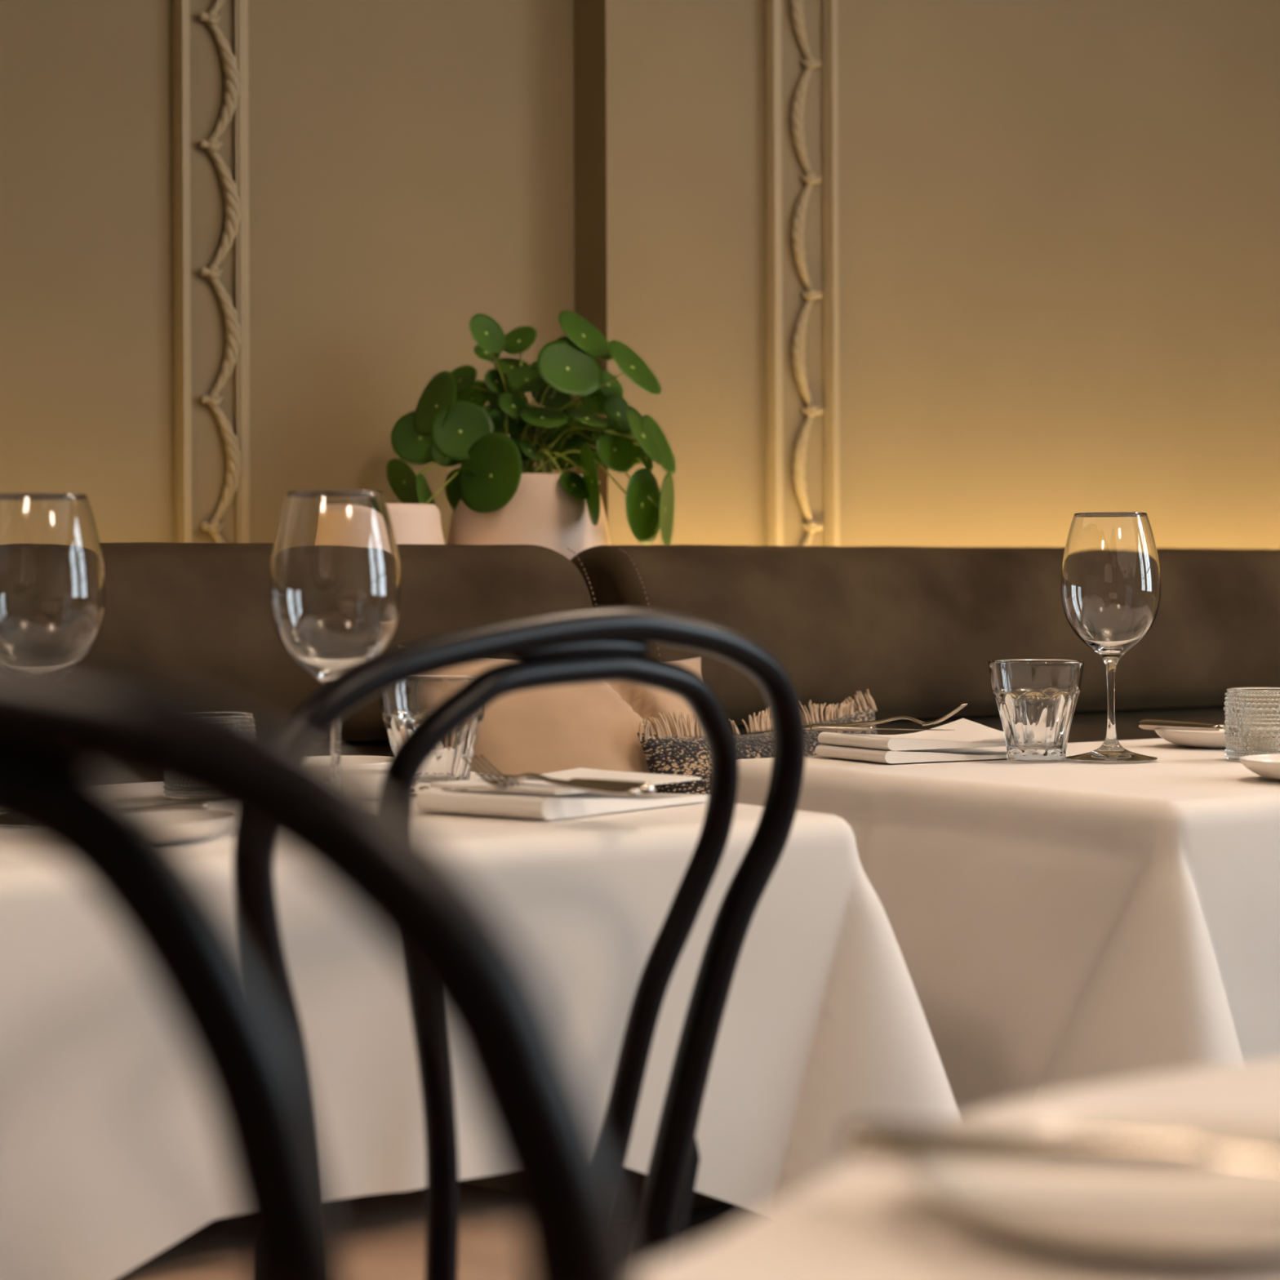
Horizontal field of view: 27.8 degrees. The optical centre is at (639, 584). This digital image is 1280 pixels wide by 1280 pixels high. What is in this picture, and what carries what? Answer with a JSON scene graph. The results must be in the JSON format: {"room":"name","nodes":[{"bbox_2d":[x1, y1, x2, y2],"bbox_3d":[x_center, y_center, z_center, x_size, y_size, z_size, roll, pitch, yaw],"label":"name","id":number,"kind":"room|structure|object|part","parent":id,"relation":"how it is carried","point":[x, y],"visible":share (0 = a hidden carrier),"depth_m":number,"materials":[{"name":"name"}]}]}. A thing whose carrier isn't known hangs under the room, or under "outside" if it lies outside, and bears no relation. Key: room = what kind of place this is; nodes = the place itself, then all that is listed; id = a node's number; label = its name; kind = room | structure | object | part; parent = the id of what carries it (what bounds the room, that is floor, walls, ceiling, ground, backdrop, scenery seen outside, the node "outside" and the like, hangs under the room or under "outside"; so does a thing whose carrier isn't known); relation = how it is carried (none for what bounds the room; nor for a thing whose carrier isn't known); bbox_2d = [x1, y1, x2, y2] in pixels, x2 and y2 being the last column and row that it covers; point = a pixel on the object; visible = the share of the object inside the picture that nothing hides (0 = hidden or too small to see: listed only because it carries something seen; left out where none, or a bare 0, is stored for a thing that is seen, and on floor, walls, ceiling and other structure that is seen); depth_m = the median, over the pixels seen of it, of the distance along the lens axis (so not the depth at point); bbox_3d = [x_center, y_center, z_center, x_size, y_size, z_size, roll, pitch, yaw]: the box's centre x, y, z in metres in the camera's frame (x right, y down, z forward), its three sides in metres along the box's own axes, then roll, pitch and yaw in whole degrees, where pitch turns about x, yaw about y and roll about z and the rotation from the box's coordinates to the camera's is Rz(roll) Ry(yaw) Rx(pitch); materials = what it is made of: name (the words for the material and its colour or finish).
{"room":"restaurant","nodes":[
{"label":"restaurant","id":0,"kind":"room"},
{"bbox_2d":[0,0,1279,549],"bbox_3d":[-0.787,-0.722,3.044,7.600,3.300,0.280,0,0,-33],"label":"wall","id":1,"kind":"structure","parent":0,"point":[1059,220],"depth_m":3.43,"materials":[{"name":"paint"}]},
{"bbox_2d":[172,0,250,542],"bbox_3d":[-0.519,-0.873,3.135,0.099,3.000,0.022,0,0,-33],"label":"trim","id":2,"kind":"structure","parent":1,"relation":"attached to","point":[235,64],"depth_m":3.14,"materials":[{"name":"brown paint"}]},
{"bbox_2d":[762,0,839,546],"bbox_3d":[0.221,-0.876,3.521,0.121,3.000,0.024,0,0,-33],"label":"trim","id":3,"kind":"structure","parent":1,"relation":"attached to","point":[771,9],"depth_m":3.52,"materials":[{"name":"brown paint"}]},
{"bbox_3d":[1.191,0.970,0.008,7.600,0.100,7.520,0,0,-33],"label":"floor","id":4,"kind":"structure","parent":0,"visible":0},
{"bbox_2d":[0,652,635,1279],"bbox_3d":[-0.136,0.470,0.800,0.411,0.916,0.502,0,0,17],"label":"bentwood chair","id":5,"kind":"object","parent":4,"relation":"on","point":[63,725],"visible":1,"depth_m":0.53,"materials":[{"name":"black wood"}]},
{"bbox_2d":[79,542,753,1249],"bbox_3d":[-1.148,0.444,2.064,2.720,0.972,0.495,0,0,-33],"label":"banquette","id":6,"kind":"object","parent":4,"relation":"on","point":[195,617],"visible":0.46,"depth_m":2.61,"materials":[{"name":"brown leather"}]},
{"bbox_3d":[-1.227,0.328,2.186,2.712,0.324,0.195,0,0,-33],"label":"panel","id":7,"kind":"part","parent":6,"relation":"part of","materials":[{"name":"brown leather"}]},
{"bbox_2d":[397,644,702,775],"bbox_3d":[-0.063,0.240,2.623,0.366,0.361,0.222,0,0,-26],"label":"cushion","id":8,"kind":"object","parent":6,"relation":"on","point":[590,726],"visible":0.16,"depth_m":2.57,"materials":[{"name":"beige fabric"}]},
{"bbox_3d":[-1.093,0.545,1.980,2.712,0.170,0.294,0,0,-33],"label":"seat","id":9,"kind":"part","parent":6,"relation":"part of","materials":[{"name":"brown leather"}]},
{"bbox_2d":[115,606,805,1279],"bbox_3d":[-0.202,0.471,1.587,0.502,0.915,0.420,0,0,45],"label":"bentwood chair","id":10,"kind":"object","parent":4,"relation":"on","point":[448,1228],"visible":0.8,"depth_m":1.52,"materials":[{"name":"black wood"}]},
{"bbox_2d":[569,544,1279,1214],"bbox_3d":[1.175,0.434,3.573,2.740,0.972,0.496,0,0,-33],"label":"banquette","id":11,"kind":"object","parent":4,"relation":"on","point":[918,628],"visible":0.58,"depth_m":3.10,"materials":[{"name":"brown leather"}]},
{"bbox_2d":[637,688,877,794],"bbox_3d":[0.154,0.288,2.662,0.355,0.344,0.114,0,0,-42],"label":"cushion","id":12,"kind":"object","parent":11,"relation":"on","point":[665,753],"visible":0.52,"depth_m":2.61,"materials":[{"name":"black fabric"}]},
{"bbox_3d":[1.096,0.318,3.695,2.732,0.324,0.195,0,0,-33],"label":"panel","id":13,"kind":"part","parent":11,"relation":"part of","materials":[{"name":"brown leather"}]},
{"bbox_3d":[-0.267,0.516,3.078,5.700,0.820,0.218,0,0,-33],"label":"trim","id":14,"kind":"structure","parent":4,"relation":"on","visible":0},
{"bbox_2d":[386,502,444,544],"bbox_3d":[-0.310,0.006,3.048,0.170,0.200,0.170,0,0,-33],"label":"plant pot","id":15,"kind":"object","parent":14,"relation":"on","point":[412,523],"visible":0.16,"depth_m":2.99,"materials":[{"name":"ceramic"}]},
{"bbox_2d":[386,310,675,559],"bbox_3d":[-0.137,-0.115,3.137,0.354,0.442,0.243,0,0,5],"label":"potted plant","id":16,"kind":"object","parent":14,"relation":"on","point":[497,495],"visible":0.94,"depth_m":3.12,"materials":[{"name":"green plant"}]},
{"bbox_3d":[-0.218,-0.140,3.115,0.135,0.040,0.004,0,0,-13],"label":"stem","id":17,"kind":"part","parent":16,"relation":"part of","materials":[{"name":"green plant"}]},
{"bbox_3d":[-0.191,-0.123,3.128,0.194,0.078,0.007,0,0,-42],"label":"stem","id":18,"kind":"part","parent":16,"relation":"part of","materials":[{"name":"green plant"}]},
{"bbox_3d":[-0.163,-0.216,3.155,0.072,0.182,0.032,-35,0,40],"label":"stem","id":19,"kind":"part","parent":16,"relation":"part of","materials":[{"name":"green plant"}]},
{"bbox_3d":[-0.162,-0.194,3.188,0.040,0.158,0.088,-35,-44,0],"label":"stem","id":20,"kind":"part","parent":16,"relation":"part of","materials":[{"name":"green plant"}]},
{"bbox_3d":[-0.158,-0.168,3.129,0.003,0.095,0.016,0,0,-40],"label":"stem","id":21,"kind":"part","parent":16,"relation":"part of","materials":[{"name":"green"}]},
{"bbox_3d":[-0.148,-0.186,3.159,0.025,0.130,0.009,0,0,-16],"label":"stem","id":22,"kind":"part","parent":16,"relation":"part of","materials":[{"name":"green plant"}]},
{"bbox_3d":[-0.149,-0.212,3.177,0.006,0.183,0.055,0,0,3],"label":"stem","id":23,"kind":"part","parent":16,"relation":"part of","materials":[{"name":"green plant"}]},
{"bbox_3d":[-0.148,-0.207,3.179,0.148,0.049,0.148,20,40,0],"label":"stem","id":24,"kind":"part","parent":16,"relation":"part of","materials":[{"name":"green plant"}]},
{"bbox_3d":[-0.135,-0.160,3.127,0.004,0.079,0.064,0,0,-37],"label":"stem","id":25,"kind":"part","parent":16,"relation":"part of","materials":[{"name":"green plant"}]},
{"bbox_3d":[-0.136,-0.013,3.158,0.202,0.238,0.202,0,0,-33],"label":"pot","id":26,"kind":"part","parent":16,"relation":"part of","materials":[{"name":"ceramic"}]},
{"bbox_3d":[-0.163,-0.134,3.134,0.103,0.054,0.004,0,0,-28],"label":"stem","id":27,"kind":"part","parent":16,"relation":"part of","materials":[{"name":"green plant"}]},
{"bbox_3d":[-0.122,-0.208,3.158,0.069,0.176,0.009,0,0,-6],"label":"stem","id":28,"kind":"part","parent":16,"relation":"part of","materials":[{"name":"green plant"}]},
{"bbox_3d":[-0.148,-0.163,3.156,0.046,0.111,0.036,-50,0,-43],"label":"stem","id":29,"kind":"part","parent":16,"relation":"part of","materials":[{"name":"green plant"}]},
{"bbox_3d":[-0.131,-0.176,3.173,0.050,0.110,0.009,0,0,-23],"label":"stem","id":30,"kind":"part","parent":16,"relation":"part of","materials":[{"name":"green plant"}]},
{"bbox_3d":[-0.141,-0.181,3.179,0.095,0.100,0.026,25,-41,0],"label":"stem","id":31,"kind":"part","parent":16,"relation":"part of","materials":[{"name":"green plant"}]},
{"bbox_3d":[-0.122,-0.142,3.140,0.049,0.040,0.051,38,22,0],"label":"stem","id":32,"kind":"part","parent":16,"relation":"part of","materials":[{"name":"green plant"}]},
{"bbox_3d":[-0.116,-0.169,3.181,0.028,0.039,0.122,30,44,0],"label":"stem","id":33,"kind":"part","parent":16,"relation":"part of","materials":[{"name":"green plant"}]},
{"bbox_3d":[-0.116,-0.193,3.130,0.044,0.078,0.133,32,-41,0],"label":"stem","id":34,"kind":"part","parent":16,"relation":"part of","materials":[{"name":"green plant"}]},
{"bbox_3d":[-0.112,-0.123,3.110,0.062,0.067,0.026,-50,0,39],"label":"stem","id":35,"kind":"part","parent":16,"relation":"part of","materials":[{"name":"green plant"}]},
{"bbox_3d":[-0.121,-0.162,3.154,0.092,0.122,0.019,20,18,0],"label":"stem","id":36,"kind":"part","parent":16,"relation":"part of","materials":[{"name":"green plant"}]},
{"bbox_3d":[-0.082,-0.153,3.171,0.081,0.065,0.009,0,0,14],"label":"stem","id":37,"kind":"part","parent":16,"relation":"part of","materials":[{"name":"green plant"}]},
{"bbox_3d":[-0.110,-0.186,3.177,0.138,0.034,0.065,-50,0,-43],"label":"stem","id":38,"kind":"part","parent":16,"relation":"part of","materials":[{"name":"green plant"}]},
{"bbox_3d":[-0.099,-0.213,3.174,0.173,0.084,0.050,-47,0,25],"label":"stem","id":39,"kind":"part","parent":16,"relation":"part of","materials":[{"name":"green plant"}]},
{"bbox_3d":[-0.103,-0.136,3.114,0.081,0.051,0.140,-8,0,-12],"label":"stem","id":40,"kind":"part","parent":16,"relation":"part of","materials":[{"name":"green plant"}]},
{"bbox_3d":[-0.089,-0.176,3.163,0.098,0.057,0.114,-25,0,35],"label":"stem","id":41,"kind":"part","parent":16,"relation":"part of","materials":[{"name":"green plant"}]},
{"bbox_3d":[-0.073,-0.154,3.151,0.091,0.066,0.009,0,0,11],"label":"stem","id":42,"kind":"part","parent":16,"relation":"part of","materials":[{"name":"green plant"}]},
{"bbox_3d":[-0.069,-0.185,3.185,0.083,0.128,0.011,0,0,-45],"label":"stem","id":43,"kind":"part","parent":16,"relation":"part of","materials":[{"name":"green plant"}]},
{"bbox_3d":[-0.070,-0.153,3.174,0.188,0.065,0.005,0,0,3],"label":"stem","id":44,"kind":"part","parent":16,"relation":"part of","materials":[{"name":"green plant"}]},
{"bbox_3d":[-0.090,-0.201,3.150,0.203,0.030,0.058,-42,0,22],"label":"stem","id":45,"kind":"part","parent":16,"relation":"part of","materials":[{"name":"green plant"}]},
{"bbox_3d":[-0.072,-0.125,3.126,0.127,0.075,0.083,-2,0,29],"label":"stem","id":46,"kind":"part","parent":16,"relation":"part of","materials":[{"name":"green plant"}]},
{"bbox_3d":[-0.074,-0.163,3.130,0.149,0.059,0.046,-30,0,17],"label":"stem","id":47,"kind":"part","parent":16,"relation":"part of","materials":[{"name":"green plant"}]},
{"bbox_3d":[-0.070,-0.157,3.169,0.146,0.056,0.047,-15,0,25],"label":"stem","id":48,"kind":"part","parent":16,"relation":"part of","materials":[{"name":"green plant"}]},
{"bbox_3d":[-0.051,-0.124,3.157,0.171,0.077,0.003,0,0,13],"label":"stem","id":49,"kind":"part","parent":16,"relation":"part of","materials":[{"name":"green plant"}]},
{"bbox_3d":[-0.307,0.547,1.877,0.681,0.760,0.561,0,0,-33],"label":"dining table","id":50,"kind":"object","parent":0,"visible":0},
{"bbox_2d":[0,771,959,1279],"bbox_3d":[-0.312,0.316,1.880,0.895,0.304,0.769,0,0,-33],"label":"tablecloth","id":51,"kind":"object","parent":50,"relation":"on","point":[112,1155],"visible":0.56,"depth_m":1.64,"materials":[{"name":"white fabric"}]},
{"bbox_2d":[0,493,106,663],"bbox_3d":[-0.411,0.051,1.766,0.090,0.225,0.090,0,0,-33],"label":"wine glass","id":52,"kind":"object","parent":51,"relation":"on","point":[53,594],"visible":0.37,"depth_m":1.73,"materials":[{"name":"clear glass"}]},
{"bbox_2d":[142,802,206,811],"bbox_3d":[-0.356,0.149,1.704,0.141,0.007,0.013,0,0,-19],"label":"table knife","id":53,"kind":"object","parent":51,"relation":"on","point":[185,806],"visible":0.22,"depth_m":1.71,"materials":[{"name":"silver metal"}]},
{"bbox_2d":[148,810,231,841],"bbox_3d":[-0.312,0.156,1.657,0.104,0.014,0.104,0,0,-33],"label":"dish","id":54,"kind":"object","parent":51,"relation":"on","point":[181,825],"visible":0.34,"depth_m":1.64,"materials":[{"name":"white ceramic"}]},
{"bbox_2d":[163,711,253,800],"bbox_3d":[-0.330,0.131,1.982,0.074,0.064,0.073,0,0,19],"label":"glass","id":55,"kind":"object","parent":51,"relation":"on","point":[169,796],"visible":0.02,"depth_m":1.96,"materials":[{"name":"white"}]},
{"bbox_2d":[269,490,401,765],"bbox_3d":[-0.209,0.050,1.772,0.090,0.226,0.090,0,0,-33],"label":"wine glass","id":56,"kind":"object","parent":51,"relation":"on","point":[335,587],"visible":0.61,"depth_m":1.74,"materials":[{"name":"clear glass"}]},
{"bbox_2d":[326,755,391,769],"bbox_3d":[-0.256,0.155,2.176,0.114,0.015,0.114,0,0,-33],"label":"dish","id":57,"kind":"object","parent":51,"relation":"on","point":[348,762],"visible":0.1,"depth_m":2.22,"materials":[{"name":"white ceramic"}]},
{"bbox_2d":[347,768,385,793],"bbox_3d":[-0.208,0.153,1.972,0.054,0.020,0.054,0,0,-33],"label":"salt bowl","id":58,"kind":"object","parent":51,"relation":"on","point":[373,777],"visible":0.12,"depth_m":1.95,"materials":[{"name":"white ceramic"}]},
{"bbox_2d":[377,675,485,797],"bbox_3d":[-0.160,0.117,1.995,0.087,0.091,0.087,0,0,26],"label":"tumbler","id":59,"kind":"object","parent":51,"relation":"on","point":[402,705],"visible":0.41,"depth_m":1.97,"materials":[{"name":"clear glass"}]},
{"bbox_2d":[416,767,708,820],"bbox_3d":[-0.055,0.152,1.884,0.121,0.020,0.200,0,0,37],"label":"napkin","id":60,"kind":"object","parent":51,"relation":"on","point":[533,799],"visible":0.81,"depth_m":1.83,"materials":[{"name":"fabric"}]},
{"bbox_2d":[462,754,642,796],"bbox_3d":[-0.061,0.132,1.784,0.022,0.021,0.177,0,0,-42],"label":"fork","id":61,"kind":"object","parent":60,"relation":"on","point":[517,780],"visible":1,"depth_m":1.79,"materials":[{"name":"silver metal"}]},
{"bbox_3d":[-0.048,0.137,1.769,0.022,0.011,0.136,0,0,-42],"label":"handle","id":62,"kind":"part","parent":61,"relation":"part of","materials":[{"name":"silver metal"}]},
{"bbox_2d":[475,773,656,796],"bbox_3d":[-0.054,0.138,1.817,0.019,0.010,0.204,0,0,-37],"label":"table knife","id":63,"kind":"object","parent":60,"relation":"on","point":[647,788],"visible":0.59,"depth_m":1.75,"materials":[{"name":"silver metal"}]},
{"bbox_3d":[-0.080,0.139,1.852,0.018,0.004,0.115,0,0,-37],"label":"blade","id":64,"kind":"part","parent":63,"relation":"part of","materials":[{"name":"silver metal"}]},
{"bbox_3d":[-0.020,0.138,1.771,0.017,0.010,0.089,0,0,-37],"label":"knife handle","id":65,"kind":"part","parent":63,"relation":"part of","materials":[{"name":"silver metal"}]},
{"bbox_3d":[0.533,0.543,2.354,0.681,0.760,0.556,0,0,-33],"label":"dining table","id":66,"kind":"object","parent":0,"visible":0},
{"bbox_2d":[736,737,1279,1115],"bbox_3d":[0.534,0.355,2.351,0.939,0.388,0.821,0,0,-33],"label":"tablecloth","id":67,"kind":"object","parent":66,"relation":"on","point":[1067,924],"visible":0.48,"depth_m":2.01,"materials":[{"name":"white fabric"}]},
{"bbox_2d":[814,718,1007,763],"bbox_3d":[0.266,0.145,2.403,0.172,0.031,0.117,0,0,-29],"label":"napkin","id":68,"kind":"object","parent":67,"relation":"on","point":[962,744],"visible":0.91,"depth_m":2.37,"materials":[{"name":"fabric"}]},
{"bbox_2d":[809,724,955,730],"bbox_3d":[0.226,0.134,2.412,0.136,0.006,0.013,0,0,16],"label":"table knife","id":69,"kind":"object","parent":68,"relation":"on","point":[813,726],"visible":1,"depth_m":2.42,"materials":[{"name":"silver metal"}]},
{"bbox_3d":[0.189,0.135,2.423,0.060,0.006,0.011,0,0,16],"label":"knife handle","id":70,"kind":"part","parent":69,"relation":"part of","materials":[{"name":"silver metal"}]},
{"bbox_3d":[0.254,0.135,2.404,0.077,0.003,0.012,0,0,16],"label":"blade","id":71,"kind":"part","parent":69,"relation":"part of","materials":[{"name":"silver metal"}]},
{"bbox_2d":[804,703,967,730],"bbox_3d":[0.225,0.124,2.419,0.164,0.028,0.020,0,0,23],"label":"fork","id":72,"kind":"object","parent":68,"relation":"on","point":[959,708],"visible":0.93,"depth_m":2.41,"materials":[{"name":"silver metal"}]},
{"bbox_3d":[0.208,0.130,2.426,0.127,0.010,0.020,-4,-1,23],"label":"handle","id":73,"kind":"part","parent":72,"relation":"part of","materials":[{"name":"silver metal"}]},
{"bbox_2d":[987,659,1084,761],"bbox_3d":[0.361,0.115,2.358,0.087,0.091,0.087,0,0,26],"label":"tumbler","id":74,"kind":"object","parent":67,"relation":"on","point":[1036,700],"visible":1,"depth_m":2.33,"materials":[{"name":"clear glass"}]},
{"bbox_2d":[1060,511,1160,762],"bbox_3d":[0.429,0.048,2.354,0.090,0.225,0.090,0,0,-33],"label":"wine glass","id":75,"kind":"object","parent":67,"relation":"on","point":[1110,583],"visible":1,"depth_m":2.32,"materials":[{"name":"clear glass"}]},
{"bbox_2d":[1154,724,1226,747],"bbox_3d":[0.573,0.151,2.549,0.130,0.017,0.130,0,0,-33],"label":"dish","id":76,"kind":"object","parent":67,"relation":"on","point":[1216,739],"visible":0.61,"depth_m":2.51,"materials":[{"name":"white ceramic"}]},
{"bbox_2d":[1137,719,1223,731],"bbox_3d":[0.567,0.139,2.487,0.020,0.010,0.210,0,0,-42],"label":"table knife","id":77,"kind":"object","parent":76,"relation":"on","point":[1148,724],"visible":0.77,"depth_m":2.53,"materials":[{"name":"silver metal"}]},
{"bbox_3d":[0.597,0.139,2.453,0.019,0.004,0.119,0,0,-41],"label":"blade","id":78,"kind":"part","parent":77,"relation":"part of","materials":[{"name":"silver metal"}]},
{"bbox_2d":[1222,687,1279,760],"bbox_3d":[0.569,0.127,2.353,0.074,0.064,0.073,0,0,19],"label":"candle holder","id":79,"kind":"object","parent":67,"relation":"on","point":[1251,726],"visible":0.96,"depth_m":2.33,"materials":[{"name":"white"}]},
{"bbox_2d":[1238,753,1279,780],"bbox_3d":[0.556,0.151,2.111,0.130,0.017,0.130,0,0,-33],"label":"dish","id":80,"kind":"object","parent":67,"relation":"on","point":[1268,766],"visible":1,"depth_m":2.09,"materials":[{"name":"white ceramic"}]},
{"bbox_3d":[0.273,0.545,0.689,0.522,0.757,0.375,0,0,-33],"label":"dining table","id":81,"kind":"object","parent":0,"visible":0},
{"bbox_2d":[634,1058,1279,1279],"bbox_3d":[0.271,0.268,0.694,0.577,0.212,0.422,0,0,-33],"label":"tablecloth","id":82,"kind":"object","parent":81,"relation":"on","point":[860,1220],"visible":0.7,"depth_m":0.65,"materials":[{"name":"white fabric"}]},
{"bbox_2d":[906,1113,1279,1259],"bbox_3d":[0.133,0.154,0.656,0.130,0.014,0.130,0,0,-33],"label":"dish","id":83,"kind":"object","parent":82,"relation":"on","point":[1219,1211],"visible":0.9,"depth_m":0.67,"materials":[{"name":"white ceramic"}]},
{"bbox_2d":[842,1122,1279,1168],"bbox_3d":[0.155,0.143,0.645,0.210,0.010,0.019,0,0,12],"label":"table knife","id":84,"kind":"object","parent":83,"relation":"on","point":[890,1143],"visible":1,"depth_m":0.65,"materials":[{"name":"silver metal"}]},
{"bbox_3d":[0.200,0.143,0.636,0.119,0.004,0.019,0,0,11],"label":"blade","id":85,"kind":"part","parent":84,"relation":"part of","materials":[{"name":"silver metal"}]}
]}

